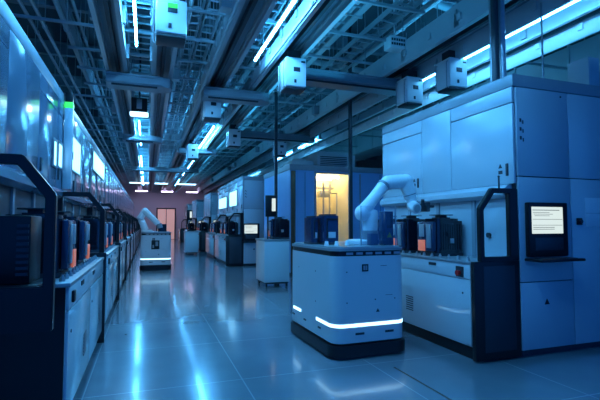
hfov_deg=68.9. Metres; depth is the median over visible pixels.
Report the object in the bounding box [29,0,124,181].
ceiling pipe
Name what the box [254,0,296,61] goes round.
tube light
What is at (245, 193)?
tool
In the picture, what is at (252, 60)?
ceiling pipe
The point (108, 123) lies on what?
channel
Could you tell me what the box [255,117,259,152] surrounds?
junction box
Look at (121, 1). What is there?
ceiling pipe
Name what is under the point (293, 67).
overhead hoist
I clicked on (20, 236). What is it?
module
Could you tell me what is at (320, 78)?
track
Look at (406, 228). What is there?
pod
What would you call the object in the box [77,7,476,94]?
channel
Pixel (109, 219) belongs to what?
pod
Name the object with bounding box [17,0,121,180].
ceiling pipe
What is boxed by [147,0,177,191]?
overhead track
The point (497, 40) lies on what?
pipes
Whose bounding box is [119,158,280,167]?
channel
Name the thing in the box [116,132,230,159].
channel
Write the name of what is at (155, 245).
robot
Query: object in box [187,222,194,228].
pod
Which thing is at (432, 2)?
ceiling pipe
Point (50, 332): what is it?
machine
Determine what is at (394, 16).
ceiling pipe
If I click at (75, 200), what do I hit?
tool
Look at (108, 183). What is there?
tool
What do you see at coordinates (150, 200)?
wall
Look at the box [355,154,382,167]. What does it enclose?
wall
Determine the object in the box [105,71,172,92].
track
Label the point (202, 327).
floor
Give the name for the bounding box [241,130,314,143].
track
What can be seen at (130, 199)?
tool
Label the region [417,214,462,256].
pod
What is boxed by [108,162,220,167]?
channel
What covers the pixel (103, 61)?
channel
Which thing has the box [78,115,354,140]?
ceiling beam
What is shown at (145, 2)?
channel
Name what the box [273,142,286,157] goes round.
overhead hoist
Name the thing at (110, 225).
pod
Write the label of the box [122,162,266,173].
channel
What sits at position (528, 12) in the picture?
cable trunking
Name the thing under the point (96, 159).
tool
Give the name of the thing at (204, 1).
ladder
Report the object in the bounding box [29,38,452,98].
ceiling beam
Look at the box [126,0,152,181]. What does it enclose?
cable tray
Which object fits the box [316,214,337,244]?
pod
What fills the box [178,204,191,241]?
tool
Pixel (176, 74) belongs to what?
junction box
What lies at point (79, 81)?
ceiling beam
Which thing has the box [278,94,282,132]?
junction box
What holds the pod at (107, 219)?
on the tool at (96, 159)
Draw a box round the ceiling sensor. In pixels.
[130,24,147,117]
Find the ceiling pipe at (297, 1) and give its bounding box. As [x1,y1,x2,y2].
[177,0,298,178]
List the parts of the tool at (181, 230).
guard frame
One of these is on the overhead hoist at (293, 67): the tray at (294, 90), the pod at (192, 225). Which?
the tray at (294, 90)
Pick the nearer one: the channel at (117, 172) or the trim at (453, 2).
the trim at (453, 2)
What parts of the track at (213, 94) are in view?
edge rail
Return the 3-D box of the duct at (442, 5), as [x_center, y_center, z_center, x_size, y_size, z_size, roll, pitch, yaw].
[2.479,-3.916,8.556,4.872,0.160,0.242,2,-4,-29]
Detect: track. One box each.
[87,0,142,191]
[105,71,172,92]
[122,134,161,143]
[131,166,198,172]
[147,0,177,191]
[159,0,277,191]
[171,0,357,192]
[178,147,216,155]
[196,0,529,191]
[201,86,268,105]
[210,0,599,192]
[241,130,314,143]
[306,68,400,95]
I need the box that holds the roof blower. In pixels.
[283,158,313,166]
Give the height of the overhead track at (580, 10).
2.149 m
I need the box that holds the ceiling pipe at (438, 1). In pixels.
[203,0,441,180]
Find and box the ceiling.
[6,0,598,164]
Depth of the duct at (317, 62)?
11.94 m
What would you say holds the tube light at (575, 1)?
hanging from the ceiling
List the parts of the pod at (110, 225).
door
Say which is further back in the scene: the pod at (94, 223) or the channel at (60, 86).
the channel at (60, 86)
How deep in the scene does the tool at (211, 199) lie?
23.30 m
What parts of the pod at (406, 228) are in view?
door, plate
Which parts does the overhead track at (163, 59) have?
rail, trough plate, rail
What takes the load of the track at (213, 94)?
attached to the overhead track at (249, 17)
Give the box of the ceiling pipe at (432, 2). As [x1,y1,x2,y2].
[198,0,437,183]
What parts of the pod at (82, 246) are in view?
door, view pane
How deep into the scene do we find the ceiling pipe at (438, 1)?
10.44 m
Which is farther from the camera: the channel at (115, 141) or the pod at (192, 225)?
the pod at (192, 225)
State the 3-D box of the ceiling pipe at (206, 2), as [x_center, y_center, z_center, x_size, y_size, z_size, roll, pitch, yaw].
[-5.988,-3.374,21.006,0.108,1.254,40.800,1,-3,-19]
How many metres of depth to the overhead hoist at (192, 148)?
15.94 m
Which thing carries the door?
in the wall at (150, 200)
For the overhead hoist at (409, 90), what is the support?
hanging from the overhead track at (510, 5)
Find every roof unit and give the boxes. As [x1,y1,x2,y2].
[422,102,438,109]
[567,57,599,85]
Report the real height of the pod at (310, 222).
0.350 m
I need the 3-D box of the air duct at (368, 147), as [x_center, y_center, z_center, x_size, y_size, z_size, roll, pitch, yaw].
[1.683,-2.829,23.826,1.260,2.029,40.500,1,-3,-19]
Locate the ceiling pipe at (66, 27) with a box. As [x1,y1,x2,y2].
[52,0,128,179]
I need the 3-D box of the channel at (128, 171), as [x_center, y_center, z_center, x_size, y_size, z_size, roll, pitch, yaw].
[-9.789,-2.513,32.224,5.700,1.739,0.045,1,-3,-19]
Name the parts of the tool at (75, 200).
lit pane, header panel, cabinet door, lit pane, panel, guard frame, cabinet door, header panel, access panel, access panel, corner post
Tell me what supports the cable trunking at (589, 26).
attached to the overhead track at (580, 10)
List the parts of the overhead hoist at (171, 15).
rail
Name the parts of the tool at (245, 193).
access panel, cabinet door, lit pane, panel, panel, recessed plate, guard frame, header panel, cabinet door, panel, panel, panel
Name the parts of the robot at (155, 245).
arm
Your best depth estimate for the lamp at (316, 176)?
13.35 m
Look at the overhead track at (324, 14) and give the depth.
7.70 m
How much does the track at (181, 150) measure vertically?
0.260 m
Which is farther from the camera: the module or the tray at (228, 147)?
the tray at (228, 147)
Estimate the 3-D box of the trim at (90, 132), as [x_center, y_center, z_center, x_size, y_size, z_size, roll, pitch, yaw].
[-5.151,-3.512,25.531,25.000,0.360,0.160,1,-3,-19]
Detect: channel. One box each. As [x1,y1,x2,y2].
[13,13,541,80]
[27,27,291,114]
[60,86,367,146]
[68,3,329,69]
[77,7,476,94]
[79,111,327,158]
[84,28,412,114]
[95,61,381,130]
[99,86,381,137]
[102,83,211,131]
[108,127,346,150]
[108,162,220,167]
[110,133,244,149]
[112,126,307,156]
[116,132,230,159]
[117,151,312,162]
[117,172,238,176]
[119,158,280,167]
[121,0,584,70]
[121,164,219,169]
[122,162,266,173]
[126,177,207,180]
[127,164,200,182]
[128,171,205,178]
[357,0,424,14]
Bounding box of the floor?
[73,239,599,399]
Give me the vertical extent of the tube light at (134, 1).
2.095 m
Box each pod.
[5,208,75,277]
[57,211,89,265]
[78,215,107,252]
[92,217,112,248]
[105,218,119,241]
[109,219,121,238]
[114,220,123,237]
[158,224,166,231]
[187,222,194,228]
[199,222,207,230]
[210,221,215,231]
[212,221,222,232]
[220,221,228,233]
[224,221,237,233]
[269,217,289,238]
[304,216,318,244]
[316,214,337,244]
[377,216,396,243]
[393,215,424,252]
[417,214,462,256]
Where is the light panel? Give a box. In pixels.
[130,182,148,183]
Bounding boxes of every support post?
[274,86,277,218]
[348,25,352,238]
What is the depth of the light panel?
31.25 m
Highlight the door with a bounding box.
[156,208,175,238]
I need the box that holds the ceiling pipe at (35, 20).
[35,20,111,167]
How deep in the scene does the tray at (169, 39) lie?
5.60 m
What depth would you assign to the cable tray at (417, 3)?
8.96 m
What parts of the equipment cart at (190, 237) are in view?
door panel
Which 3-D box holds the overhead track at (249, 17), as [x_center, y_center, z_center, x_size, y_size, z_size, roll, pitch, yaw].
[-6.153,-2.862,21.875,0.580,2.179,41.000,1,-3,-19]
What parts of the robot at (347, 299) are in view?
deck plate, shield post, arm, shield post, wrist plate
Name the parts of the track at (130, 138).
edge rail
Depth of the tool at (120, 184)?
18.56 m
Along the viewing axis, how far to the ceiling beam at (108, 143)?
27.08 m
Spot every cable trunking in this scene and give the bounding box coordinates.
[160,0,238,190]
[196,0,506,191]
[203,0,572,193]
[214,13,599,192]
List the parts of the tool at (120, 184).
panel, guard frame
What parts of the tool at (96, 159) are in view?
header panel, cabinet door, panel, lit pane, cabinet door, guard frame, access panel, corner post, access panel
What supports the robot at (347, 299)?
on the floor
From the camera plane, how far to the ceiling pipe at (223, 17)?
11.70 m
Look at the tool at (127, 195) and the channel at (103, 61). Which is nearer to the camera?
the channel at (103, 61)
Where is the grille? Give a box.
[320,156,346,166]
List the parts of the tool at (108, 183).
cabinet door, panel, cabinet door, guard frame, access panel, corner post, access panel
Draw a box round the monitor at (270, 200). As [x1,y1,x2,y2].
[265,195,275,216]
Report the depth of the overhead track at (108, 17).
7.95 m
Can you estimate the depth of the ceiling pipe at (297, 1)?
10.06 m
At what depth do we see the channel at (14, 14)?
7.86 m
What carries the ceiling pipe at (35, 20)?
hanging from the ceiling
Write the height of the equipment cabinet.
3.160 m
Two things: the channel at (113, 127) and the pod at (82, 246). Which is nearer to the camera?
the pod at (82, 246)
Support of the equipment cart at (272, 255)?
on the floor
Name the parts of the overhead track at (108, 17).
rail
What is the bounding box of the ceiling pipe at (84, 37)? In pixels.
[70,0,132,181]
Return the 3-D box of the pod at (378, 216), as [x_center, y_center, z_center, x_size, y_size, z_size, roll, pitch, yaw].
[1.357,0.517,6.873,0.474,0.522,0.370,1,-3,-19]
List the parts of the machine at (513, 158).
header panel, cabinet door, panel, access panel, recess post, recess post, header panel, cabinet door, panel, guard frame, recessed plate, door handle, panel, panel, panel, panel, panel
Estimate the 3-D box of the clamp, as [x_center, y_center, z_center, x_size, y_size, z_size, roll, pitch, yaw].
[0.431,0.508,5.132,0.316,0.050,0.056,1,-3,-19]
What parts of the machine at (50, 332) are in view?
cabinet door, header panel, recess post, panel, guard frame, panel, recess post, door handle, cabinet door, header panel, lit pane, access panel, access panel, corner post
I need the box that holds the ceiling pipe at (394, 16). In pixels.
[202,0,416,177]
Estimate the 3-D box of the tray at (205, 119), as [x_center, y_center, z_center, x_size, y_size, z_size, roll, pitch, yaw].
[-2.022,-1.833,10.003,0.360,0.040,0.340,1,-3,-19]
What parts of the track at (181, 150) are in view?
edge rail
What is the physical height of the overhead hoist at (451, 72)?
0.720 m
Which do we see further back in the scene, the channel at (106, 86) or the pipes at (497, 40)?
the channel at (106, 86)
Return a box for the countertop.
[255,238,290,240]
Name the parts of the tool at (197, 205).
guard frame, panel, panel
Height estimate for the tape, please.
0.002 m
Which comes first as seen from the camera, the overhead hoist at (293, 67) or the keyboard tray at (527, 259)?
the keyboard tray at (527, 259)
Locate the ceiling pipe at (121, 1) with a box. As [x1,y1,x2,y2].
[121,1,139,154]
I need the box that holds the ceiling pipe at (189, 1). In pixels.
[158,0,191,161]
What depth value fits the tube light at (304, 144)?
16.98 m
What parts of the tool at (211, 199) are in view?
panel, recessed plate, cabinet door, guard frame, panel, cabinet door, panel, panel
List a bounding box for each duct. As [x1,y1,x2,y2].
[188,0,376,181]
[260,34,599,176]
[263,51,363,72]
[305,151,354,166]
[410,0,453,10]
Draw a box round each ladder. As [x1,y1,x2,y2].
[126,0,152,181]
[155,0,205,185]
[157,0,219,185]
[171,0,286,183]
[184,3,365,185]
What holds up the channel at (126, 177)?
hanging from the ceiling
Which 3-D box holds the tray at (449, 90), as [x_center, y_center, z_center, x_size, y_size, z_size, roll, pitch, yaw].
[2.726,-1.961,7.856,0.360,0.040,0.340,1,-3,-19]
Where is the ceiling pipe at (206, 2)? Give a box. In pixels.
[163,2,220,176]
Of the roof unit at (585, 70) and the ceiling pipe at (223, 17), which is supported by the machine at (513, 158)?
the roof unit at (585, 70)
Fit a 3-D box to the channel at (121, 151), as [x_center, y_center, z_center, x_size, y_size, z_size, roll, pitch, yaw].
[-4.247,-2.942,24.429,11.000,1.739,0.045,1,-3,-19]
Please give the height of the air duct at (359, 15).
1.379 m
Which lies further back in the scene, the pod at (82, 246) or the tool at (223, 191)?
the tool at (223, 191)
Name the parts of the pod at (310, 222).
plate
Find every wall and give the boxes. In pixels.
[115,173,236,238]
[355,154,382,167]
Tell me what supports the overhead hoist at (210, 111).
hanging from the overhead track at (249, 17)
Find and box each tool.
[55,86,120,321]
[87,136,126,285]
[104,159,130,269]
[112,173,133,260]
[119,181,135,255]
[122,188,136,251]
[126,192,137,247]
[128,197,138,245]
[130,199,139,243]
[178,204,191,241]
[184,199,203,230]
[196,192,217,251]
[206,184,228,258]
[214,176,263,265]
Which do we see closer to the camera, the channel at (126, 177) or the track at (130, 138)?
the track at (130, 138)
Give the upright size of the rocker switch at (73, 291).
0.080 m
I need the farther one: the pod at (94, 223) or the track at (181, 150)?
the track at (181, 150)
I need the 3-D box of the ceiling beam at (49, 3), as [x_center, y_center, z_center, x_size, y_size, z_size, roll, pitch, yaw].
[-0.194,-4.290,11.395,25.000,0.360,0.160,1,-3,-19]
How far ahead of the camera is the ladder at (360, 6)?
8.52 m
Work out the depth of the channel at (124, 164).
27.36 m
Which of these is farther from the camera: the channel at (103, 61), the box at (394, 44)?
the channel at (103, 61)
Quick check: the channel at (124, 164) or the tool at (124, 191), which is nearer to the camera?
the tool at (124, 191)
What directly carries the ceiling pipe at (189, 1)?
hanging from the ceiling
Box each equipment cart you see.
[184,210,198,254]
[255,195,290,287]
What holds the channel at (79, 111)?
hanging from the ceiling
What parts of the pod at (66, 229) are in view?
plate, door, view pane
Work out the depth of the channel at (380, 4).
6.90 m
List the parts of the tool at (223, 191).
access panel, cabinet door, lit pane, guard frame, cabinet door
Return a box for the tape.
[394,367,451,399]
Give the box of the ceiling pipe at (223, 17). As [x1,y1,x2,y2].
[168,17,223,160]
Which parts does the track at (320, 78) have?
edge rail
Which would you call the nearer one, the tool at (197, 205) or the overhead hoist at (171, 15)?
the overhead hoist at (171, 15)
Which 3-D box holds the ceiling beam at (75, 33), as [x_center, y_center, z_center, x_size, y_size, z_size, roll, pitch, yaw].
[-9.069,-3.468,20.886,0.140,0.220,43.000,1,-3,-19]
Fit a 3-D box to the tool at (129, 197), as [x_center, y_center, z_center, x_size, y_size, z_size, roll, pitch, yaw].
[-11.380,1.362,26.849,2.790,3.130,3.092,1,-3,-19]
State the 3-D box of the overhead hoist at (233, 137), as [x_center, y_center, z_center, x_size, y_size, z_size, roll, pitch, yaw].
[-2.086,-1.976,13.590,0.420,0.720,0.412,1,-3,-19]
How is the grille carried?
attached to the air duct at (324, 158)
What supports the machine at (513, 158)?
on the floor
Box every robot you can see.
[137,208,170,270]
[291,174,433,358]
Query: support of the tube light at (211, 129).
hanging from the ceiling
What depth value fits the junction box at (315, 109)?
12.09 m
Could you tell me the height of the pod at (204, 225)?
0.522 m
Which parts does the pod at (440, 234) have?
view pane, door, plate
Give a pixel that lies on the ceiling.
(373, 12)
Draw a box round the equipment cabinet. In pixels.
[264,164,383,274]
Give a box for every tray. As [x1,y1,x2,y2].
[156,32,185,47]
[190,0,424,186]
[203,117,220,122]
[227,146,239,148]
[281,86,304,94]
[398,102,421,108]
[438,86,465,94]
[525,257,585,262]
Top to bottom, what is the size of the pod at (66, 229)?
0.522 m
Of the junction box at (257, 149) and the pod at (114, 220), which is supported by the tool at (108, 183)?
the pod at (114, 220)
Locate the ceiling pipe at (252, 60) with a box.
[173,0,290,182]
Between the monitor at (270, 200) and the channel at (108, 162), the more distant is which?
the channel at (108, 162)
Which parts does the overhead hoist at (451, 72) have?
rail, rail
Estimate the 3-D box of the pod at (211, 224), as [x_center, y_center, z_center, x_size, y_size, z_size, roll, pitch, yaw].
[-3.777,1.217,19.593,0.474,0.522,0.370,1,-3,-19]
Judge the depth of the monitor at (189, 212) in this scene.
20.77 m
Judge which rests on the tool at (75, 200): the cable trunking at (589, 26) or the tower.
the tower
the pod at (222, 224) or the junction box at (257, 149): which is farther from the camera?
the junction box at (257, 149)
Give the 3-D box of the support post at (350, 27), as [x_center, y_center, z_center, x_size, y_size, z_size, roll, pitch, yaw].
[1.220,-1.271,10.579,0.070,6.600,0.070,1,-3,-19]
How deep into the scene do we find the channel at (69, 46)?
8.91 m
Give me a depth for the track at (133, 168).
22.82 m
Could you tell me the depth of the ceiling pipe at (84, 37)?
10.03 m
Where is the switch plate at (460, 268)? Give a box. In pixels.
[456,266,463,276]
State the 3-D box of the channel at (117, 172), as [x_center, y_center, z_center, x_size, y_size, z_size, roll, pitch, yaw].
[-7.330,-2.599,30.651,12.700,1.739,0.045,1,-3,-19]
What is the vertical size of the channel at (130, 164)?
1.739 m
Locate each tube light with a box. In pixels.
[133,0,137,46]
[171,0,317,189]
[198,125,214,147]
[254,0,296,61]
[298,89,316,148]
[420,0,578,80]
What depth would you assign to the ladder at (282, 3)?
8.69 m
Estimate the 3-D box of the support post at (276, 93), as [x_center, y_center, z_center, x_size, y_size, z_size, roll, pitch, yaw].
[-0.639,-1.213,11.621,0.070,6.600,0.070,1,-3,-19]
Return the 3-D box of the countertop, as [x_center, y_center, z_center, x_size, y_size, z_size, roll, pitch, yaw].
[-0.658,0.945,10.435,0.640,0.040,0.840,1,-3,-19]
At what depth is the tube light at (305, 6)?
7.97 m
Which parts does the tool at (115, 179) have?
cabinet door, panel, cabinet door, guard frame, corner post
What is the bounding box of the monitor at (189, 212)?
[187,210,191,219]
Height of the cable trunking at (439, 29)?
0.410 m
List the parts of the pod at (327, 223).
plate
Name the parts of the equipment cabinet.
door frame, corner post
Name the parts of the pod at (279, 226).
door, plate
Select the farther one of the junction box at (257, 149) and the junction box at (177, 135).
the junction box at (257, 149)
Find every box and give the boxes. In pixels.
[112,104,116,113]
[172,66,179,81]
[175,96,179,139]
[219,0,231,13]
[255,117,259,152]
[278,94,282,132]
[312,65,318,114]
[384,0,405,52]
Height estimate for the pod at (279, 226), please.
0.522 m
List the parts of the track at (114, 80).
edge rail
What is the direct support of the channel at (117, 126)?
hanging from the ceiling
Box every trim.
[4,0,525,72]
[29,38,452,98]
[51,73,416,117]
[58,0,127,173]
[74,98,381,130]
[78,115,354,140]
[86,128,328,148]
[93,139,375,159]
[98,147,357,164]
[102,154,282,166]
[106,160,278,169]
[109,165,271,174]
[112,169,261,175]
[442,0,599,34]
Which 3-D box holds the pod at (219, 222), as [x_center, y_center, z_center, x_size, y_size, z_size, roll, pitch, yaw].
[-3.513,1.176,18.839,0.474,0.522,0.370,1,-3,-19]
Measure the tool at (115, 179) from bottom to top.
3.130 m
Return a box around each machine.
[0,0,105,399]
[380,74,599,361]
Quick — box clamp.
[324,241,348,245]
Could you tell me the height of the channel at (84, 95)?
1.739 m
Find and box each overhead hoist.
[152,0,186,47]
[186,140,198,160]
[201,101,220,122]
[225,124,240,148]
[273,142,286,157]
[278,49,305,94]
[396,70,422,108]
[435,50,466,94]
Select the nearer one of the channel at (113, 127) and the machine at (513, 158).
the machine at (513, 158)
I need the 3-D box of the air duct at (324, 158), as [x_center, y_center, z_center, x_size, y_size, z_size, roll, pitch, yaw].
[0.943,-1.212,14.187,1.300,0.560,1.210,1,-3,-19]
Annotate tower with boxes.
[62,92,73,188]
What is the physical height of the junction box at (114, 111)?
2.100 m
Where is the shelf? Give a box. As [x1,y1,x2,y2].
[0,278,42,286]
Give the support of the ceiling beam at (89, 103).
hanging from the ceiling
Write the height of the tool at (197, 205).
3.130 m
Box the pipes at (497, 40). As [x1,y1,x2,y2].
[488,0,543,81]
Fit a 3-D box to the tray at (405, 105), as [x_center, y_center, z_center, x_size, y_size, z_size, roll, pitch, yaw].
[2.221,-1.907,8.843,0.360,0.040,0.340,1,-3,-19]
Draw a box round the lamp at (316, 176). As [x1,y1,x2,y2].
[316,176,338,178]
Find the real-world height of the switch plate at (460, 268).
0.115 m
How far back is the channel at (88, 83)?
11.44 m
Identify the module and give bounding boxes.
[0,215,42,286]
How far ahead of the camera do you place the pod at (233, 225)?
15.66 m
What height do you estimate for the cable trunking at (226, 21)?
0.250 m
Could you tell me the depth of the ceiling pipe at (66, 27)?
10.61 m
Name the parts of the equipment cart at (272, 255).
door panel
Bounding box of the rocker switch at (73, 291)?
[71,289,75,301]
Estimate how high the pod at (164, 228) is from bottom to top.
0.250 m
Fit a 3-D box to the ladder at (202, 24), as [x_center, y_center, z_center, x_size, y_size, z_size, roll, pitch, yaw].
[-6.264,-3.177,21.058,0.254,1.639,40.500,1,-3,-19]
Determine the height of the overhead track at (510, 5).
2.149 m
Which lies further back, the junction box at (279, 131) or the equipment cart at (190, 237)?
the equipment cart at (190, 237)
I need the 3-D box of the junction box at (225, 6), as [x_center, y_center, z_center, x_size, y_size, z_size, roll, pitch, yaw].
[-1.065,-3.759,6.306,0.160,2.100,0.200,1,-3,-19]

